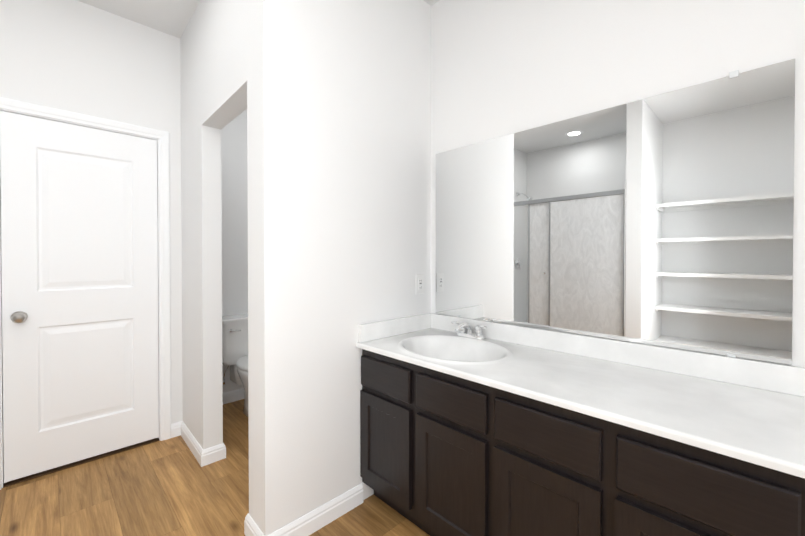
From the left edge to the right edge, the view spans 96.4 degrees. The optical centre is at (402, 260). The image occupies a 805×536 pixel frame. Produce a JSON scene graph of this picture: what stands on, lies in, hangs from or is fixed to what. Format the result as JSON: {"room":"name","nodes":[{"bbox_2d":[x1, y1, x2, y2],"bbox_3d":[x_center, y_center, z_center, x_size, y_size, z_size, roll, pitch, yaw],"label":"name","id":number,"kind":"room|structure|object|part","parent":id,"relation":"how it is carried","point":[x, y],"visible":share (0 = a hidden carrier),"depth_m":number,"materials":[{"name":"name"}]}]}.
{"room":"bathroom","nodes":[
{"label":"bathroom","id":0,"kind":"room"},
{"bbox_2d":[0,0,182,423],"bbox_3d":[-1.894,-0.162,2.261,0.877,2.770,0.110,-1,1,-44],"label":"wall","id":1,"kind":"structure","parent":0,"point":[77,56],"depth_m":2.22,"materials":[{"name":"white paint"}]},
{"bbox_2d":[0,109,157,139],"bbox_3d":[-1.940,-0.820,2.209,0.712,0.018,0.110,-1,1,-44],"label":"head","id":2,"kind":"object","parent":1,"relation":"attached to","point":[75,124],"visible":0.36,"depth_m":2.13},
{"bbox_2d":[0,97,168,138],"bbox_3d":[-1.895,-0.845,2.164,0.842,0.060,0.018,-1,1,-44],"label":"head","id":3,"kind":"object","parent":1,"relation":"attached to","point":[43,111],"visible":1,"depth_m":2.13},
{"bbox_2d":[157,133,170,440],"bbox_3d":[-1.657,0.171,2.485,0.065,2.099,0.128,-1,1,-44],"label":"door frame","id":4,"kind":"structure","parent":1,"relation":"attached to","point":[164,286],"depth_m":2.44,"materials":[{"name":"white paint"}]},
{"bbox_2d":[171,421,181,437],"bbox_3d":[-1.570,1.174,2.505,0.072,0.092,0.015,-1,1,-44],"label":"baseboard","id":5,"kind":"structure","parent":1,"relation":"attached to","point":[175,429],"depth_m":2.50,"materials":[{"name":"white paint"}]},
{"bbox_2d":[0,399,429,535],"bbox_3d":[-0.813,1.262,0.799,3.606,0.050,5.030,-1,1,-44],"label":"floor","id":6,"kind":"structure","parent":0,"point":[170,487],"depth_m":1.84,"materials":[{"name":"wood"}]},
{"bbox_2d":[3,438,159,487],"bbox_3d":[-1.923,1.220,2.212,0.712,0.007,0.059,-1,1,-44],"label":"threshold","id":7,"kind":"object","parent":6,"relation":"on","point":[40,474],"visible":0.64,"depth_m":2.16,"materials":[{"name":"brown wood"}]},
{"bbox_2d":[222,314,247,416],"bbox_3d":[-1.167,0.844,2.912,0.474,0.745,0.702,-1,1,-44],"label":"toilet","id":8,"kind":"object","parent":6,"relation":"on","point":[235,343],"visible":0.33,"depth_m":2.91,"materials":[{"name":"white ceramic"}]},
{"bbox_3d":[-1.339,0.675,3.086,0.450,0.340,0.196,-1,1,-44],"label":"tank","id":9,"kind":"part","parent":8,"relation":"part of","materials":[{"name":"white ceramic"}]},
{"bbox_3d":[-1.337,0.487,3.082,0.474,0.034,0.216,-1,1,-44],"label":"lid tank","id":10,"kind":"part","parent":8,"relation":"part of","materials":[{"name":"white ceramic"}]},
{"bbox_3d":[-1.097,0.798,2.841,0.376,0.038,0.504,-1,1,-44],"label":"seat","id":11,"kind":"part","parent":8,"relation":"part of","materials":[{"name":"white plastic"}]},
{"bbox_2d":[356,313,804,535],"bbox_3d":[0.507,0.778,1.456,0.568,0.905,1.532,-1,1,-44],"label":"bathroom vanity","id":12,"kind":"object","parent":6,"relation":"on","point":[471,427],"visible":1,"depth_m":1.19,"materials":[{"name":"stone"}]},
{"bbox_3d":[-0.085,0.870,1.695,0.019,0.436,0.343,-1,1,-44],"label":"door","id":13,"kind":"part","parent":12,"relation":"part of","materials":[{"name":"brown wood"}]},
{"bbox_3d":[-0.085,0.552,1.692,0.019,0.145,0.343,-1,1,-44],"label":"drawer","id":14,"kind":"part","parent":12,"relation":"part of","materials":[{"name":"brown wood"}]},
{"bbox_3d":[0.183,0.554,1.420,0.019,0.145,0.343,-1,1,-44],"label":"drawer","id":15,"kind":"part","parent":12,"relation":"part of","materials":[{"name":"brown wood"}]},
{"bbox_3d":[0.183,0.873,1.423,0.019,0.436,0.343,-1,1,-44],"label":"door","id":16,"kind":"part","parent":12,"relation":"part of","materials":[{"name":"brown wood"}]},
{"bbox_2d":[451,321,486,339],"bbox_3d":[0.330,0.367,1.893,0.154,0.084,0.222,-1,1,-44],"label":"faucet","id":17,"kind":"object","parent":12,"relation":"on","point":[464,330],"depth_m":1.90,"materials":[{"name":"silver metal"}]},
{"bbox_3d":[0.448,0.875,1.153,0.019,0.436,0.344,-1,1,-44],"label":"door","id":18,"kind":"part","parent":12,"relation":"part of","materials":[{"name":"brown wood"}]},
{"bbox_3d":[0.448,0.557,1.150,0.019,0.145,0.344,-1,1,-44],"label":"drawer","id":19,"kind":"part","parent":12,"relation":"part of","materials":[{"name":"brown wood"}]},
{"bbox_2d":[358,328,804,465],"bbox_3d":[0.511,0.485,1.457,0.558,0.162,1.531,-1,1,-44],"label":"countertop","id":20,"kind":"structure","parent":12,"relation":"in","point":[597,409],"depth_m":1.16,"materials":[{"name":"stone"}]},
{"bbox_3d":[0.716,0.878,0.880,0.019,0.436,0.344,-1,1,-44],"label":"door","id":21,"kind":"part","parent":12,"relation":"part of","materials":[{"name":"brown wood"}]},
{"bbox_3d":[0.716,0.560,0.877,0.019,0.145,0.344,-1,1,-44],"label":"drawer","id":22,"kind":"part","parent":12,"relation":"part of","materials":[{"name":"brown wood"}]},
{"bbox_2d":[221,109,247,392],"bbox_3d":[-1.450,-0.171,3.188,0.926,2.770,0.110,-1,1,-44],"label":"wall","id":23,"kind":"structure","parent":0,"point":[234,218],"depth_m":3.11,"materials":[{"name":"white paint"}]},
{"bbox_2d":[223,388,243,403],"bbox_3d":[-1.406,1.168,3.156,0.926,0.092,0.015,-1,1,-44],"label":"baseboard","id":24,"kind":"structure","parent":23,"relation":"attached to","point":[233,396],"depth_m":3.10,"materials":[{"name":"white paint"}]},
{"bbox_2d":[180,0,289,535],"bbox_3d":[-1.176,-0.162,2.203,0.156,2.770,1.900,-1,1,-44],"label":"wall","id":25,"kind":"structure","parent":0,"point":[268,248],"depth_m":1.59,"materials":[{"name":"white paint"}]},
{"bbox_2d":[181,421,202,465],"bbox_3d":[-1.372,1.176,2.334,0.028,0.092,0.537,-1,1,-44],"label":"baseboard","id":26,"kind":"structure","parent":25,"relation":"attached to","point":[192,443],"depth_m":2.30,"materials":[{"name":"white paint"}]},
{"bbox_2d":[201,443,225,466],"bbox_3d":[-1.149,1.177,2.187,0.140,0.092,0.015,-1,1,-44],"label":"baseboard","id":27,"kind":"structure","parent":25,"relation":"attached to","point":[213,454],"depth_m":2.18,"materials":[{"name":"white paint"}]},
{"bbox_2d":[244,514,263,535],"bbox_3d":[-0.634,1.184,1.545,0.020,0.092,0.213,-1,1,-44],"label":"baseboard","id":28,"kind":"structure","parent":25,"relation":"attached to","point":[251,527],"depth_m":1.57,"materials":[{"name":"white paint"}]},
{"bbox_2d":[78,0,438,37],"bbox_3d":[-0.813,-1.558,0.772,3.606,0.050,5.030,-1,1,-44],"label":"ceiling","id":29,"kind":"structure","parent":0,"point":[171,17],"depth_m":2.23,"materials":[{"name":"white paint"}]},
{"bbox_2d":[289,0,430,522],"bbox_3d":[-0.195,-0.159,1.911,0.926,2.770,0.110,-1,1,-44],"label":"wall","id":30,"kind":"structure","parent":0,"point":[359,162],"depth_m":1.76,"materials":[{"name":"white paint"}]},
{"bbox_2d":[268,483,362,535],"bbox_3d":[-0.387,1.183,1.648,0.515,0.092,0.015,-1,1,-44],"label":"baseboard","id":31,"kind":"structure","parent":30,"relation":"attached to","point":[314,520],"depth_m":1.66,"materials":[{"name":"white paint"}]},
{"bbox_2d":[416,274,423,293],"bbox_3d":[0.104,0.138,2.124,0.072,0.116,0.008,-1,1,-44],"label":"electrical outlet plate","id":32,"kind":"object","parent":30,"relation":"attached to","point":[419,283],"visible":1,"depth_m":2.12,"materials":[{"name":"white plastic"}]},
{"bbox_2d":[431,0,804,366],"bbox_3d":[0.500,-0.159,1.943,0.110,2.770,4.620,-1,1,-44],"label":"wall","id":33,"kind":"structure","parent":0,"point":[500,68],"depth_m":1.55,"materials":[{"name":"white paint"}]},
{"bbox_2d":[436,59,794,364],"bbox_3d":[0.711,-0.156,1.642,0.005,0.955,1.455,-1,1,-44],"label":"mirror","id":34,"kind":"object","parent":33,"relation":"attached to","point":[665,219],"visible":1,"depth_m":1.41,"materials":[{"name":"silver mirror"}]},
{"bbox_2d":[729,70,738,78],"bbox_3d":[1.121,-0.630,1.217,0.009,0.022,0.024,-1,1,-44],"label":"mirror clip","id":35,"kind":"object","parent":34,"relation":"attached to","point":[733,74],"visible":1,"depth_m":1.21,"materials":[{"name":"white plastic"}]},
{"bbox_2d":[430,313,804,396],"bbox_3d":[0.703,0.368,1.644,0.020,0.088,1.531,-1,1,-44],"label":"backsplash","id":36,"kind":"structure","parent":33,"relation":"attached to","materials":[{"name":"stone"}]},
{"bbox_3d":[-2.409,-0.157,1.754,0.568,2.770,0.110,-1,1,-44],"label":"wall","id":37,"kind":"structure","parent":0,"visible":0},
{"bbox_2d":[0,184,3,489],"bbox_3d":[-2.211,0.176,1.940,0.065,2.099,0.128,-1,1,-44],"label":"door frame","id":38,"kind":"structure","parent":37,"relation":"attached to","point":[1,379],"depth_m":1.93,"materials":[{"name":"white paint"}]},
{"bbox_2d":[0,167,5,482],"bbox_3d":[-2.192,0.208,1.976,0.012,2.034,0.034,-1,1,-44],"label":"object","id":39,"kind":"object","parent":37,"relation":"attached to","point":[2,352],"visible":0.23,"depth_m":1.96,"materials":[{"name":"white paint"}]},
{"bbox_2d":[0,111,158,482],"bbox_3d":[-1.894,0.196,2.172,0.706,2.007,0.100,-1,1,-44],"label":"door","id":40,"kind":"structure","parent":37,"relation":"in","point":[79,237],"depth_m":2.14,"materials":[{"name":"white paint"}]},
{"bbox_3d":[-2.088,0.311,1.957,0.066,0.066,0.065,-1,1,-44],"label":"knob","id":41,"kind":"part","parent":40,"relation":"part of","materials":[{"name":"grey metal"}]}
]}

